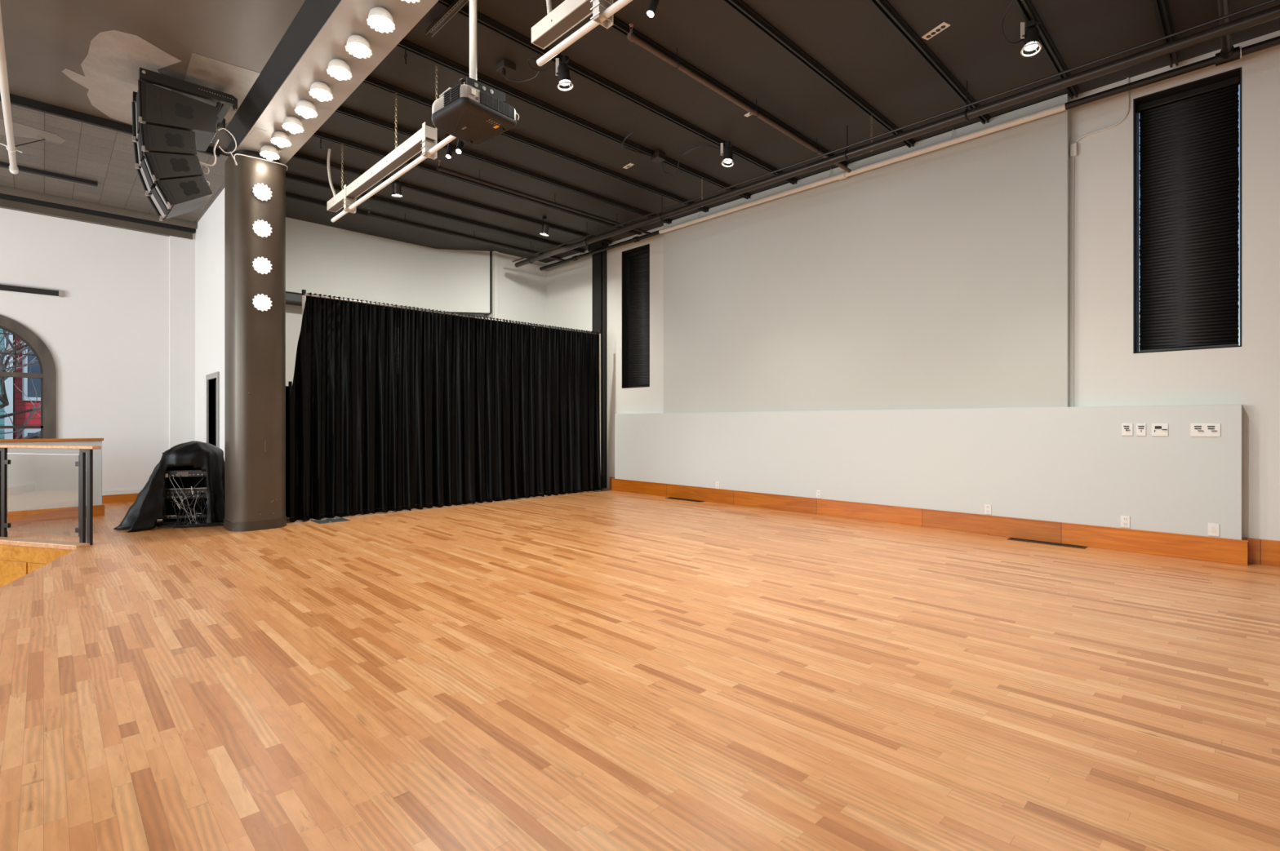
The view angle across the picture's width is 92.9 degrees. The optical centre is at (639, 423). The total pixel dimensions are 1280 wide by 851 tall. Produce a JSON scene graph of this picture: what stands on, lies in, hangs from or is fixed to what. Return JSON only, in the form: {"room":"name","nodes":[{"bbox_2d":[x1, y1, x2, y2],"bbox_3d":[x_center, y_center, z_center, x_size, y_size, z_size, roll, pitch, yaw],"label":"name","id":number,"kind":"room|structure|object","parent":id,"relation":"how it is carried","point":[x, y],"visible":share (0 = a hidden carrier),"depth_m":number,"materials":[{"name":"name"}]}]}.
{"room":"community hall","nodes":[
{"label":"community hall","id":0,"kind":"room"},
{"bbox_2d":[0,208,168,490],"bbox_3d":[-10.758,-1.150,7.896,8.300,4.900,0.340,0,0,-44],"label":"wall","id":1,"kind":"structure","parent":0,"point":[106,338],"depth_m":9.75,"materials":[{"name":"paint"}]},
{"bbox_2d":[0,315,56,439],"bbox_3d":[-9.678,-0.395,8.794,1.780,2.490,0.170,0,0,-44],"label":"window","id":2,"kind":"structure","parent":1,"relation":"in","point":[28,373],"depth_m":9.21,"materials":[{"name":"grey"}]},
{"bbox_2d":[0,283,62,297],"bbox_3d":[-9.939,-1.998,8.429,2.815,0.105,0.045,0,0,-44],"label":"light fixture","id":3,"kind":"object","parent":1,"relation":"in","point":[7,287],"visible":1,"depth_m":9.16,"materials":[{"name":"metal"}]},
{"bbox_2d":[0,193,195,239],"bbox_3d":[-10.553,-3.225,7.788,7.840,0.110,0.100,0,0,-44],"label":"trim","id":4,"kind":"structure","parent":1,"relation":"attached to","point":[6,204],"depth_m":9.59,"materials":[{"name":"paint"}]},
{"bbox_2d":[0,185,197,229],"bbox_3d":[-10.469,-3.370,7.731,7.880,0.100,0.300,0,0,-44],"label":"trim","id":5,"kind":"structure","parent":1,"relation":"attached to","point":[3,189],"depth_m":9.46,"materials":[{"name":"paint"}]},
{"bbox_2d":[102,493,137,504],"bbox_3d":[-10.691,1.235,7.707,7.530,0.130,0.022,0,0,-44],"label":"baseboard","id":6,"kind":"structure","parent":1,"relation":"attached to","point":[120,498],"depth_m":9.88,"materials":[{"name":"brown wood"}]},
{"bbox_2d":[168,232,195,448],"bbox_3d":[-7.862,-1.010,10.449,0.350,4.620,0.070,0,0,-44],"label":"wall","id":7,"kind":"structure","parent":1,"relation":"attached to","point":[181,251],"depth_m":10.41,"materials":[{"name":"paint"}]},
{"bbox_2d":[0,101,229,222],"bbox_3d":[-9.480,-3.500,6.579,8.280,0.160,4.130,0,0,-44],"label":"ceiling tiles","id":8,"kind":"structure","parent":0,"point":[104,156],"depth_m":8.07,"materials":[{"name":"tile"}]},
{"bbox_2d":[0,4,44,174],"bbox_3d":[-5.811,-3.315,5.681,0.385,0.218,6.250,0,0,-44],"label":"ceiling pipe","id":9,"kind":"object","parent":8,"relation":"hanging from","point":[4,86],"visible":1,"depth_m":6.25,"materials":[{"name":"metal"}]},
{"bbox_2d":[0,118,66,143],"bbox_3d":[-7.268,-3.418,7.123,0.800,0.003,0.550,0,0,-44],"label":"plaster patch","id":10,"kind":"object","parent":8,"relation":"attached to","point":[19,130],"visible":0.9,"depth_m":7.18,"materials":[{"name":"paint"}]},
{"bbox_2d":[0,161,97,186],"bbox_3d":[-8.984,-3.395,7.409,3.550,0.050,0.080,0,0,-44],"label":"trim","id":11,"kind":"structure","parent":8,"relation":"attached to","point":[4,165],"depth_m":8.31,"materials":[{"name":"metal"}]},
{"bbox_2d":[0,0,305,151],"bbox_3d":[-3.046,-3.560,-0.208,7.960,0.160,14.570,0,0,-44],"label":"ceiling","id":12,"kind":"structure","parent":0,"point":[43,38],"depth_m":5.42,"materials":[{"name":"paint"}]},
{"bbox_2d":[0,93,219,156],"bbox_3d":[-8.066,-3.435,5.080,7.600,0.090,0.050,0,0,-44],"label":"trim","id":13,"kind":"structure","parent":12,"relation":"attached to","point":[15,100],"depth_m":6.78,"materials":[{"name":"metal"}]},
{"bbox_2d":[62,30,181,124],"bbox_3d":[-5.304,-3.478,6.199,0.850,0.003,2.160,0,0,-44],"label":"plaster patch","id":14,"kind":"object","parent":12,"relation":"attached to","point":[113,60],"visible":0.82,"depth_m":5.96,"materials":[{"name":"paint"}]},
{"bbox_2d":[132,66,237,143],"bbox_3d":[-4.709,-3.265,6.302,0.793,0.431,0.658,0,0,-44],"label":"frame","id":15,"kind":"object","parent":12,"relation":"attached to","point":[224,101],"visible":0.6,"depth_m":6.12,"materials":[{"name":"black paint"}]},
{"bbox_2d":[132,80,217,151],"bbox_3d":[-4.774,-3.087,6.239,0.630,0.396,0.605,0,0,-44],"label":"speaker","id":16,"kind":"object","parent":15,"relation":"hanging from","point":[156,105],"visible":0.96,"depth_m":6.03},
{"bbox_2d":[135,102,145,139],"bbox_3d":[-4.970,-3.090,6.051,0.029,0.352,0.570,0,0,-44],"label":"grille","id":17,"kind":"object","parent":16,"relation":"attached to","point":[140,107],"depth_m":5.91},
{"bbox_2d":[133,123,197,168],"bbox_3d":[-4.830,-2.773,6.185,0.450,0.309,0.605,0,0,-44],"label":"speaker","id":18,"kind":"object","parent":16,"relation":"hanging from","point":[151,138],"visible":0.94,"depth_m":5.98},
{"bbox_2d":[137,142,148,167],"bbox_3d":[-4.958,-2.751,6.063,0.040,0.228,0.570,0,0,-44],"label":"grille","id":19,"kind":"object","parent":18,"relation":"attached to","point":[141,147],"depth_m":6.05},
{"bbox_2d":[136,151,204,195],"bbox_3d":[-4.802,-2.527,6.212,0.481,0.336,0.605,0,0,-44],"label":"speaker","id":20,"kind":"object","parent":18,"relation":"hanging from","point":[157,166],"visible":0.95,"depth_m":6.02},
{"bbox_2d":[140,158,158,193],"bbox_3d":[-4.921,-2.494,6.099,0.091,0.224,0.570,0,0,-44],"label":"grille","id":21,"kind":"object","parent":20,"relation":"attached to","point":[149,169],"depth_m":6.03,"materials":[{"name":"metal"}]},
{"bbox_2d":[146,175,212,221],"bbox_3d":[-4.745,-2.317,6.268,0.470,0.385,0.605,0,0,-44],"label":"speaker","id":22,"kind":"object","parent":20,"relation":"hanging from","point":[171,197],"visible":1,"depth_m":6.12},
{"bbox_2d":[151,186,173,218],"bbox_3d":[-4.851,-2.253,6.168,0.120,0.207,0.570,0,0,-44],"label":"grille","id":23,"kind":"object","parent":22,"relation":"attached to","point":[162,197],"depth_m":6.11,"materials":[{"name":"metal"}]},
{"bbox_2d":[182,52,260,124],"bbox_3d":[-4.577,-3.478,6.479,0.540,0.003,1.740,0,0,-44],"label":"plaster patch","id":24,"kind":"object","parent":12,"relation":"attached to","point":[236,81],"visible":0.55,"depth_m":6.13,"materials":[{"name":"paint"}]},
{"bbox_2d":[195,188,224,460],"bbox_3d":[-6.325,-1.120,9.218,0.120,4.840,3.980,0,0,-44],"label":"wall partition","id":25,"kind":"structure","parent":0,"point":[210,232],"depth_m":9.69,"materials":[{"name":"paint"}]},
{"bbox_2d":[205,371,219,448],"bbox_3d":[-6.569,0.268,9.456,0.155,2.065,0.910,0,0,-44],"label":"door","id":26,"kind":"structure","parent":25,"relation":"in","point":[215,375],"depth_m":9.66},
{"bbox_2d":[285,217,489,314],"bbox_3d":[-5.148,-2.930,11.402,4.620,1.300,1.110,0,0,-44],"label":"wall","id":27,"kind":"structure","parent":0,"point":[323,260],"depth_m":11.67,"materials":[{"name":"paint"}]},
{"bbox_2d":[285,292,484,317],"bbox_3d":[-5.212,-2.209,11.417,4.550,0.138,1.000,0,0,-44],"label":"trim","id":28,"kind":"structure","parent":27,"relation":"attached to","point":[292,299],"depth_m":10.72,"materials":[{"name":"black paint"}]},
{"bbox_2d":[285,251,546,386],"bbox_3d":[-4.622,-1.140,12.066,6.300,4.880,1.500,0,0,-44],"label":"wall","id":29,"kind":"structure","parent":0,"point":[518,294],"depth_m":12.89,"materials":[{"name":"paint"}]},
{"bbox_2d":[0,488,1279,850],"bbox_3d":[-2.052,1.360,3.520,14.600,0.120,18.500,0,0,-44],"label":"floor","id":30,"kind":"structure","parent":0,"point":[611,670],"depth_m":2.96,"materials":[{"name":"brown wood"}]},
{"bbox_2d":[0,444,101,545],"bbox_3d":[-7.152,0.772,6.837,2.915,1.055,0.085,0,0,16],"label":"glass railing","id":31,"kind":"object","parent":30,"relation":"on","point":[40,493],"visible":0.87,"depth_m":6.64,"materials":[{"name":"glass"}]},
{"bbox_2d":[0,438,104,517],"bbox_3d":[-8.201,0.757,7.882,1.890,1.085,0.240,0,0,-44],"label":"wall","id":32,"kind":"structure","parent":30,"relation":"on","point":[98,507],"depth_m":8.30,"materials":[{"name":"paint"}]},
{"bbox_2d":[0,544,72,587],"bbox_3d":[-7.644,1.965,6.892,3.763,1.270,0.112,0,0,16],"label":"floor","id":33,"kind":"structure","parent":32,"relation":"attached to","point":[15,562],"depth_m":6.56,"materials":[{"name":"brown wood"}]},
{"bbox_2d":[0,537,89,551],"bbox_3d":[-7.351,1.302,6.801,3.149,0.055,0.130,0,0,16],"label":"trim","id":34,"kind":"structure","parent":32,"relation":"attached to","point":[62,545],"depth_m":6.49,"materials":[{"name":"brown wood"}]},
{"bbox_2d":[162,452,210,525],"bbox_3d":[-5.760,0.835,7.832,0.513,0.930,0.564,0,0,-20],"label":"equipment rack","id":35,"kind":"object","parent":30,"relation":"on","point":[185,492],"visible":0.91,"depth_m":7.68,"materials":[{"name":"metal"}]},
{"bbox_2d":[113,440,224,532],"bbox_3d":[-5.931,0.767,7.811,1.101,1.067,1.131,0,0,-16],"label":"cloth","id":36,"kind":"object","parent":35,"relation":"on","point":[147,508],"visible":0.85,"depth_m":7.59,"materials":[{"name":"fabric"}]},
{"bbox_2d":[223,149,286,532],"bbox_3d":[-4.838,-1.000,7.652,0.636,4.600,0.744,0,0,-44],"label":"column","id":37,"kind":"structure","parent":30,"relation":"on","point":[255,340],"depth_m":7.36,"materials":[{"name":"metal"}]},
{"bbox_2d":[252,219,271,237],"bbox_3d":[-4.560,-2.349,7.348,0.209,0.212,0.105,0,0,-44],"label":"lamp","id":38,"kind":"object","parent":37,"relation":"attached to","point":[260,228],"visible":1,"depth_m":7.33,"materials":[{"name":"grey"}]},
{"bbox_2d":[252,182,271,200],"bbox_3d":[-4.560,-2.790,7.348,0.209,0.212,0.105,0,0,-44],"label":"lamp","id":39,"kind":"object","parent":37,"relation":"attached to","point":[261,192],"visible":1,"depth_m":7.33,"materials":[{"name":"white glass"}]},
{"bbox_2d":[252,257,271,274],"bbox_3d":[-4.560,-1.902,7.348,0.209,0.212,0.105,0,0,-44],"label":"lamp","id":40,"kind":"object","parent":37,"relation":"attached to","point":[261,265],"visible":1,"depth_m":7.33,"materials":[{"name":"grey"}]},
{"bbox_2d":[252,293,271,311],"bbox_3d":[-4.560,-1.454,7.348,0.209,0.212,0.105,0,0,-44],"label":"lamp","id":41,"kind":"object","parent":37,"relation":"attached to","point":[261,302],"visible":1,"depth_m":7.33,"materials":[{"name":"grey"}]},
{"bbox_2d":[286,382,292,519],"bbox_3d":[-4.750,0.370,8.255,0.240,1.860,0.240,0,0,-44],"label":"pole","id":42,"kind":"object","parent":30,"relation":"on","point":[290,384],"visible":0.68,"depth_m":8.24,"materials":[{"name":"metal"}]},
{"bbox_2d":[285,386,292,518],"bbox_3d":[-4.897,0.393,8.118,0.467,1.798,0.135,0,0,-44],"label":"drape","id":43,"kind":"object","parent":42,"relation":"hanging from","point":[287,387],"visible":0.08,"depth_m":8.27,"materials":[{"name":"fabric"}]},
{"bbox_2d":[302,289,610,524],"bbox_3d":[-2.483,-0.237,9.855,0.469,3.075,5.367,0,0,43],"label":"stand","id":44,"kind":"object","parent":30,"relation":"on","point":[304,295],"visible":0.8,"depth_m":9.14,"materials":[{"name":"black metal"}]},
{"bbox_2d":[289,293,399,522],"bbox_3d":[-4.022,-0.217,8.377,1.433,3.018,0.146,0,0,-44],"label":"drape","id":45,"kind":"object","parent":44,"relation":"hanging from","point":[344,400],"visible":1,"depth_m":8.36,"materials":[{"name":"fabric"}]},
{"bbox_2d":[397,304,475,511],"bbox_3d":[-3.075,-0.217,9.305,1.250,3.018,0.157,0,0,-44],"label":"drape","id":46,"kind":"object","parent":44,"relation":"hanging from","point":[434,420],"visible":1,"depth_m":9.28,"materials":[{"name":"fabric"}]},
{"bbox_2d":[471,315,548,504],"bbox_3d":[-2.152,-0.217,10.209,1.494,3.018,0.148,0,0,-44],"label":"drape","id":47,"kind":"object","parent":44,"relation":"hanging from","point":[508,361],"visible":1,"depth_m":10.16,"materials":[{"name":"fabric"}]},
{"bbox_2d":[546,324,601,496],"bbox_3d":[-1.200,-0.217,11.144,1.200,3.018,0.150,0,0,-44],"label":"drape","id":48,"kind":"object","parent":44,"relation":"hanging from","point":[574,465],"visible":1,"depth_m":11.15,"materials":[{"name":"fabric"}]},
{"bbox_2d":[587,241,608,488],"bbox_3d":[-0.831,-1.130,12.121,0.190,4.860,0.410,0,0,-44],"label":"steel post","id":49,"kind":"object","parent":30,"relation":"on","point":[599,260],"visible":0.56,"depth_m":12.04,"materials":[{"name":"metal"}]},
{"bbox_2d":[1007,537,1087,549],"bbox_3d":[4.383,1.297,6.563,0.140,0.006,0.708,0,0,-44],"label":"floor vent","id":50,"kind":"object","parent":30,"relation":"in","point":[1009,539],"visible":1,"depth_m":6.55,"materials":[{"name":"brown metal"}]},
{"bbox_2d":[282,0,1279,262],"bbox_3d":[0.722,-3.610,6.382,6.670,0.100,18.700,0,0,-44],"label":"ceiling","id":51,"kind":"structure","parent":0,"point":[851,39],"depth_m":6.54,"materials":[{"name":"paint"}]},
{"bbox_2d":[224,0,438,164],"bbox_3d":[-0.169,-3.429,2.846,0.664,0.262,14.100,0,0,-44],"label":"ceiling beam","id":52,"kind":"structure","parent":51,"relation":"attached to","point":[319,33],"depth_m":5.66,"materials":[{"name":"paint"}]},
{"bbox_2d":[259,145,279,160],"bbox_3d":[-4.420,-3.218,7.262,0.209,0.164,0.212,0,0,-44],"label":"lamp","id":53,"kind":"object","parent":52,"relation":"attached to","point":[270,153],"visible":1,"depth_m":7.21,"materials":[{"name":"white glass"}]},
{"bbox_2d":[270,131,291,147],"bbox_3d":[-4.085,-3.218,6.920,0.209,0.164,0.212,0,0,-44],"label":"lamp","id":54,"kind":"object","parent":52,"relation":"attached to","point":[281,139],"visible":1,"depth_m":6.87,"materials":[{"name":"grey"}]},
{"bbox_2d":[281,116,304,133],"bbox_3d":[-3.756,-3.218,6.585,0.209,0.164,0.212,0,0,-44],"label":"lamp","id":55,"kind":"object","parent":52,"relation":"attached to","point":[292,124],"visible":1,"depth_m":6.54,"materials":[{"name":"grey"}]},
{"bbox_2d":[294,100,317,118],"bbox_3d":[-3.433,-3.218,6.256,0.209,0.164,0.212,0,0,-44],"label":"lamp","id":56,"kind":"object","parent":52,"relation":"attached to","point":[306,108],"visible":1,"depth_m":6.21,"materials":[{"name":"grey"}]},
{"bbox_2d":[308,81,333,101],"bbox_3d":[-3.104,-3.218,5.920,0.209,0.164,0.212,0,0,-44],"label":"lamp","id":57,"kind":"object","parent":52,"relation":"attached to","point":[320,91],"visible":1,"depth_m":5.87,"materials":[{"name":"grey"}]},
{"bbox_2d":[326,58,351,80],"bbox_3d":[-2.744,-3.218,5.553,0.209,0.164,0.212,0,0,-44],"label":"lamp","id":58,"kind":"object","parent":52,"relation":"attached to","point":[339,68],"visible":1,"depth_m":5.51,"materials":[{"name":"grey"}]},
{"bbox_2d":[345,35,372,58],"bbox_3d":[-2.411,-3.218,5.213,0.209,0.164,0.212,0,0,-44],"label":"lamp","id":59,"kind":"object","parent":52,"relation":"attached to","point":[357,46],"visible":1,"depth_m":5.17,"materials":[{"name":"grey"}]},
{"bbox_2d":[366,6,395,33],"bbox_3d":[-2.073,-3.218,4.869,0.209,0.164,0.212,0,0,-44],"label":"lamp","id":60,"kind":"object","parent":52,"relation":"attached to","point":[380,19],"visible":1,"depth_m":4.83,"materials":[{"name":"grey"}]},
{"bbox_2d":[285,192,560,260],"bbox_3d":[-3.776,-3.533,11.117,5.700,0.055,0.090,0,0,-44],"label":"ceiling beam","id":61,"kind":"structure","parent":51,"relation":"attached to","point":[291,196],"depth_m":10.26,"materials":[{"name":"metal"}]},
{"bbox_2d":[285,173,585,253],"bbox_3d":[-3.194,-3.533,10.525,5.700,0.055,0.090,0,0,-44],"label":"ceiling beam","id":62,"kind":"structure","parent":51,"relation":"attached to","point":[289,176],"depth_m":10.20,"materials":[{"name":"metal"}]},
{"bbox_2d":[435,63,437,100],"bbox_3d":[-1.987,-3.185,5.938,0.020,0.656,0.020,0,0,1],"label":"chain","id":63,"kind":"object","parent":51,"relation":"hanging from","point":[435,64],"visible":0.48,"depth_m":5.93,"materials":[{"name":"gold metal"}]},
{"bbox_2d":[327,121,455,222],"bbox_3d":[-2.824,-2.740,6.699,0.133,0.310,3.420,0,0,-44],"label":"light fixture","id":64,"kind":"object","parent":63,"relation":"hanging from","point":[425,140],"visible":0.99,"depth_m":6.53,"materials":[{"name":"metal"}]},
{"bbox_2d":[426,0,469,37],"bbox_3d":[-1.465,-3.510,5.006,0.060,0.100,1.200,0,0,-44],"label":"channel","id":65,"kind":"object","parent":51,"relation":"attached to","point":[437,24],"visible":1,"depth_m":5.21,"materials":[{"name":"metal"}]},
{"bbox_2d":[292,152,612,244],"bbox_3d":[-2.613,-3.533,9.932,5.700,0.055,0.090,0,0,-44],"label":"ceiling beam","id":66,"kind":"structure","parent":51,"relation":"attached to","point":[298,156],"depth_m":9.54,"materials":[{"name":"metal"}]},
{"bbox_2d":[366,208,568,262],"bbox_3d":[-2.978,-3.463,11.368,4.130,0.194,0.068,0,0,-44],"label":"pipe","id":67,"kind":"object","parent":51,"relation":"attached to","point":[369,215],"visible":0.94,"depth_m":10.95,"materials":[{"name":"metal"}]},
{"bbox_2d":[439,0,507,104],"bbox_3d":[-1.240,-2.958,4.545,0.379,1.205,0.495,0,0,37],"label":"mount","id":68,"kind":"object","parent":51,"relation":"attached to","point":[472,81],"visible":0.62,"depth_m":4.53,"materials":[{"name":"black paint"}]},
{"bbox_2d":[431,84,516,145],"bbox_3d":[-1.246,-2.273,4.534,0.515,0.170,0.520,0,0,40],"label":"projector","id":69,"kind":"object","parent":68,"relation":"hanging from","point":[465,113],"visible":1,"depth_m":4.41,"materials":[{"name":"black plastic"}]},
{"bbox_2d":[444,84,460,106],"bbox_3d":[-1.317,-2.300,4.280,0.180,0.100,0.021,0,0,40],"label":"vent","id":70,"kind":"object","parent":69,"relation":"attached to","point":[452,96],"depth_m":4.26,"materials":[{"name":"plastic"}]},
{"bbox_2d":[480,90,514,119],"bbox_3d":[-1.031,-2.297,4.401,0.008,0.085,0.300,0,0,40],"label":"vent grille","id":71,"kind":"object","parent":69,"relation":"attached to","point":[487,102],"depth_m":4.39,"materials":[{"name":"plastic"}]},
{"bbox_2d":[311,130,641,235],"bbox_3d":[-2.025,-3.533,9.332,5.700,0.055,0.090,0,0,-44],"label":"ceiling beam","id":72,"kind":"structure","parent":51,"relation":"attached to","point":[317,134],"depth_m":8.57,"materials":[{"name":"metal"}]},
{"bbox_2d":[334,106,671,224],"bbox_3d":[-1.458,-3.533,8.754,5.700,0.055,0.090,0,0,-44],"label":"ceiling beam","id":73,"kind":"structure","parent":51,"relation":"attached to","point":[342,110],"depth_m":8.33,"materials":[{"name":"metal"}]},
{"bbox_2d":[496,57,550,82],"bbox_3d":[-1.136,-3.462,5.925,0.606,0.196,0.194,0,0,34],"label":"junction box","id":74,"kind":"object","parent":51,"relation":"attached to","point":[504,67],"visible":0.88,"depth_m":5.99,"materials":[{"name":"paint"}]},
{"bbox_2d":[362,75,709,213],"bbox_3d":[-0.876,-3.533,8.162,5.700,0.055,0.090,0,0,-44],"label":"joist","id":75,"kind":"object","parent":51,"relation":"attached to","point":[371,81],"depth_m":7.87,"materials":[{"name":"black paint"}]},
{"bbox_2d":[436,160,650,235],"bbox_3d":[-1.263,-3.463,9.520,4.030,0.194,0.068,0,0,-44],"label":"pipe","id":76,"kind":"object","parent":51,"relation":"attached to","point":[439,167],"visible":0.99,"depth_m":9.11,"materials":[{"name":"metal"}]},
{"bbox_2d":[546,0,552,14],"bbox_3d":[-0.658,-3.200,4.355,0.039,0.685,0.096,0,0,-44],"label":"conduit","id":77,"kind":"object","parent":51,"relation":"hanging from","point":[548,2],"visible":0.48,"depth_m":4.33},
{"bbox_2d":[531,0,632,66],"bbox_3d":[0.403,-2.740,3.267,0.133,0.310,3.300,0,0,-44],"label":"light fixture","id":78,"kind":"object","parent":77,"relation":"hanging from","point":[569,13],"visible":1,"depth_m":4.14,"materials":[{"name":"metal"}]},
{"bbox_2d":[555,54,573,90],"bbox_3d":[-0.715,-3.363,5.839,0.156,0.294,0.156,0,0,-44],"label":"spotlight","id":79,"kind":"object","parent":51,"relation":"hanging from","point":[562,71],"visible":1,"depth_m":5.80,"materials":[{"name":"metal"}]},
{"bbox_2d":[395,38,751,199],"bbox_3d":[-0.288,-3.533,7.562,5.700,0.055,0.090,0,0,-44],"label":"joist","id":80,"kind":"object","parent":51,"relation":"attached to","point":[404,44],"depth_m":6.80,"materials":[{"name":"black paint"}]},
{"bbox_2d":[436,0,798,184],"bbox_3d":[0.286,-3.533,6.977,5.700,0.055,0.090,0,0,-44],"label":"ceiling beam","id":81,"kind":"structure","parent":51,"relation":"attached to","point":[496,27],"depth_m":6.37,"materials":[{"name":"metal"}]},
{"bbox_2d":[622,132,724,173],"bbox_3d":[0.364,-3.476,7.677,1.137,0.168,0.883,0,0,-44],"label":"cable","id":82,"kind":"object","parent":51,"relation":"attached to","point":[659,156],"visible":0.98,"depth_m":7.93,"materials":[{"name":"black"}]},
{"bbox_2d":[701,177,702,207],"bbox_3d":[0.890,-3.303,8.718,0.020,0.421,0.020,0,0,1],"label":"chain","id":83,"kind":"object","parent":51,"relation":"hanging from","point":[701,178],"visible":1,"depth_m":8.71,"materials":[{"name":"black metal"}]},
{"bbox_2d":[511,0,1279,267],"bbox_3d":[2.844,-3.295,6.740,0.119,0.411,15.440,0,0,-44],"label":"pipe","id":84,"kind":"object","parent":83,"relation":"hanging from","point":[1272,13],"visible":1,"depth_m":6.14,"materials":[{"name":"metal"}]},
{"bbox_2d":[720,141,733,167],"bbox_3d":[1.096,-3.367,7.603,0.156,0.286,0.157,0,0,-44],"label":"spotlight","id":85,"kind":"object","parent":51,"relation":"hanging from","point":[728,153],"visible":1,"depth_m":7.58,"materials":[{"name":"metal"}]},
{"bbox_2d":[626,23,851,173],"bbox_3d":[1.370,-3.463,6.779,4.110,0.194,0.068,0,0,-44],"label":"pipe","id":86,"kind":"object","parent":51,"relation":"attached to","point":[631,37],"visible":1,"depth_m":6.22,"materials":[{"name":"metal"}]},
{"bbox_2d":[539,35,1279,270],"bbox_3d":[3.396,-3.440,7.646,0.174,0.224,15.960,0,0,-44],"label":"pipe","id":87,"kind":"object","parent":51,"relation":"hanging from","point":[1220,58],"visible":0.98,"depth_m":7.01,"materials":[{"name":"metal"}]},
{"bbox_2d":[1217,0,1232,53],"bbox_3d":[3.437,-3.417,3.665,5.400,0.113,0.084,0,0,-44],"label":"pipe","id":88,"kind":"object","parent":87,"relation":"attached to","point":[1223,6],"visible":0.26,"depth_m":5.11,"materials":[{"name":"metal"}]},
{"bbox_2d":[1001,0,1041,57],"bbox_3d":[3.254,-3.373,5.234,0.519,0.274,0.198,0,0,-32],"label":"spotlight","id":89,"kind":"object","parent":51,"relation":"attached to","point":[1030,37],"visible":1,"depth_m":5.30,"materials":[{"name":"metal"}]},
{"bbox_2d":[546,30,1279,541],"bbox_3d":[3.784,-1.150,7.795,0.320,4.900,16.430,0,0,-44],"label":"wall","id":90,"kind":"structure","parent":0,"point":[1108,372],"depth_m":6.27,"materials":[{"name":"paint"}]},
{"bbox_2d":[622,244,649,388],"bbox_3d":[0.027,-1.989,11.622,0.324,2.646,0.755,0,0,-44],"label":"window","id":91,"kind":"structure","parent":90,"relation":"in","point":[625,266],"depth_m":11.82,"materials":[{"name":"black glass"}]},
{"bbox_2d":[626,248,648,387],"bbox_3d":[0.027,-1.988,11.622,0.065,2.608,0.727,0,0,-44],"label":"window blind","id":92,"kind":"object","parent":91,"relation":"attached to","point":[638,261],"visible":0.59,"depth_m":11.66,"materials":[{"name":"fabric"}]},
{"bbox_2d":[590,13,848,167],"bbox_3d":[0.832,-3.533,6.420,5.700,0.055,0.090,0,0,-44],"label":"trim","id":93,"kind":"structure","parent":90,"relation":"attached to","point":[619,25],"depth_m":6.21,"materials":[{"name":"black paint"}]},
{"bbox_2d":[720,0,915,147],"bbox_3d":[1.463,-3.533,5.777,5.700,0.055,0.090,0,0,-44],"label":"joist","id":94,"kind":"object","parent":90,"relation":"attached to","point":[740,6],"depth_m":5.94,"materials":[{"name":"black paint"}]},
{"bbox_2d":[663,93,1070,413],"bbox_3d":[2.555,-1.777,8.734,0.120,3.554,5.988,0,0,-44],"label":"projection screen","id":95,"kind":"object","parent":90,"relation":"attached to","point":[940,278],"visible":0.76,"depth_m":7.91,"materials":[{"name":"fabric"}]},
{"bbox_2d":[868,0,991,124],"bbox_3d":[2.061,-3.533,5.167,5.700,0.055,0.090,0,0,-44],"label":"joist","id":96,"kind":"object","parent":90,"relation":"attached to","point":[884,7],"depth_m":5.77,"materials":[{"name":"black paint"}]},
{"bbox_2d":[608,477,1279,566],"bbox_3d":[3.601,1.185,7.735,0.025,0.230,16.000,0,0,-44],"label":"baseboard","id":97,"kind":"structure","parent":90,"relation":"attached to","point":[1261,552],"depth_m":5.57,"materials":[{"name":"brown wood"}]},
{"bbox_2d":[1013,0,1079,98],"bbox_3d":[2.653,-3.533,4.564,5.700,0.055,0.090,0,0,-44],"label":"ceiling beam","id":98,"kind":"structure","parent":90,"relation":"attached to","point":[1028,11],"depth_m":5.67,"materials":[{"name":"metal"}]},
{"bbox_2d":[1070,77,1129,407],"bbox_3d":[4.858,-1.865,6.436,0.050,3.390,0.502,0,0,-44],"label":"conduit","id":99,"kind":"object","parent":90,"relation":"attached to","point":[1073,147],"visible":0.95,"depth_m":6.60,"materials":[{"name":"metal"}]},
{"bbox_2d":[1133,66,1241,353],"bbox_3d":[5.462,-2.020,6.081,0.324,2.616,0.792,0,0,-44],"label":"window","id":100,"kind":"structure","parent":90,"relation":"in","point":[1237,72],"depth_m":6.25,"materials":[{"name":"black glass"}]},
{"bbox_2d":[1137,75,1239,351],"bbox_3d":[5.462,-2.019,6.081,0.065,2.578,0.764,0,0,-44],"label":"window blind","id":101,"kind":"object","parent":100,"relation":"attached to","point":[1188,250],"visible":0.98,"depth_m":6.06,"materials":[{"name":"fabric"}]},
{"bbox_2d":[610,404,1248,565],"bbox_3d":[2.546,0.565,8.685,0.198,1.470,8.686,0,0,-44],"label":"wall","id":102,"kind":"structure","parent":0,"point":[1060,475],"depth_m":7.15,"materials":[{"name":"paint"}]},
{"bbox_2d":[1151,423,1168,436],"bbox_3d":[5.109,0.068,5.979,0.022,0.125,0.125,0,0,-44],"label":"switch plate","id":103,"kind":"object","parent":102,"relation":"attached to","point":[1157,429],"visible":1,"depth_m":5.98,"materials":[{"name":"white plastic"}]},
{"bbox_2d":[1190,423,1220,436],"bbox_3d":[5.338,0.069,5.745,0.022,0.117,0.203,0,0,-44],"label":"switch plate","id":104,"kind":"object","parent":102,"relation":"attached to","point":[1196,429],"visible":1,"depth_m":5.74,"materials":[{"name":"white plastic"}]},
{"bbox_2d":[1151,0,1180,67],"bbox_3d":[3.220,-3.533,3.986,5.700,0.055,0.090,0,0,-44],"label":"trim","id":105,"kind":"structure","parent":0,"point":[1162,9],"depth_m":5.38,"materials":[{"name":"black paint"}]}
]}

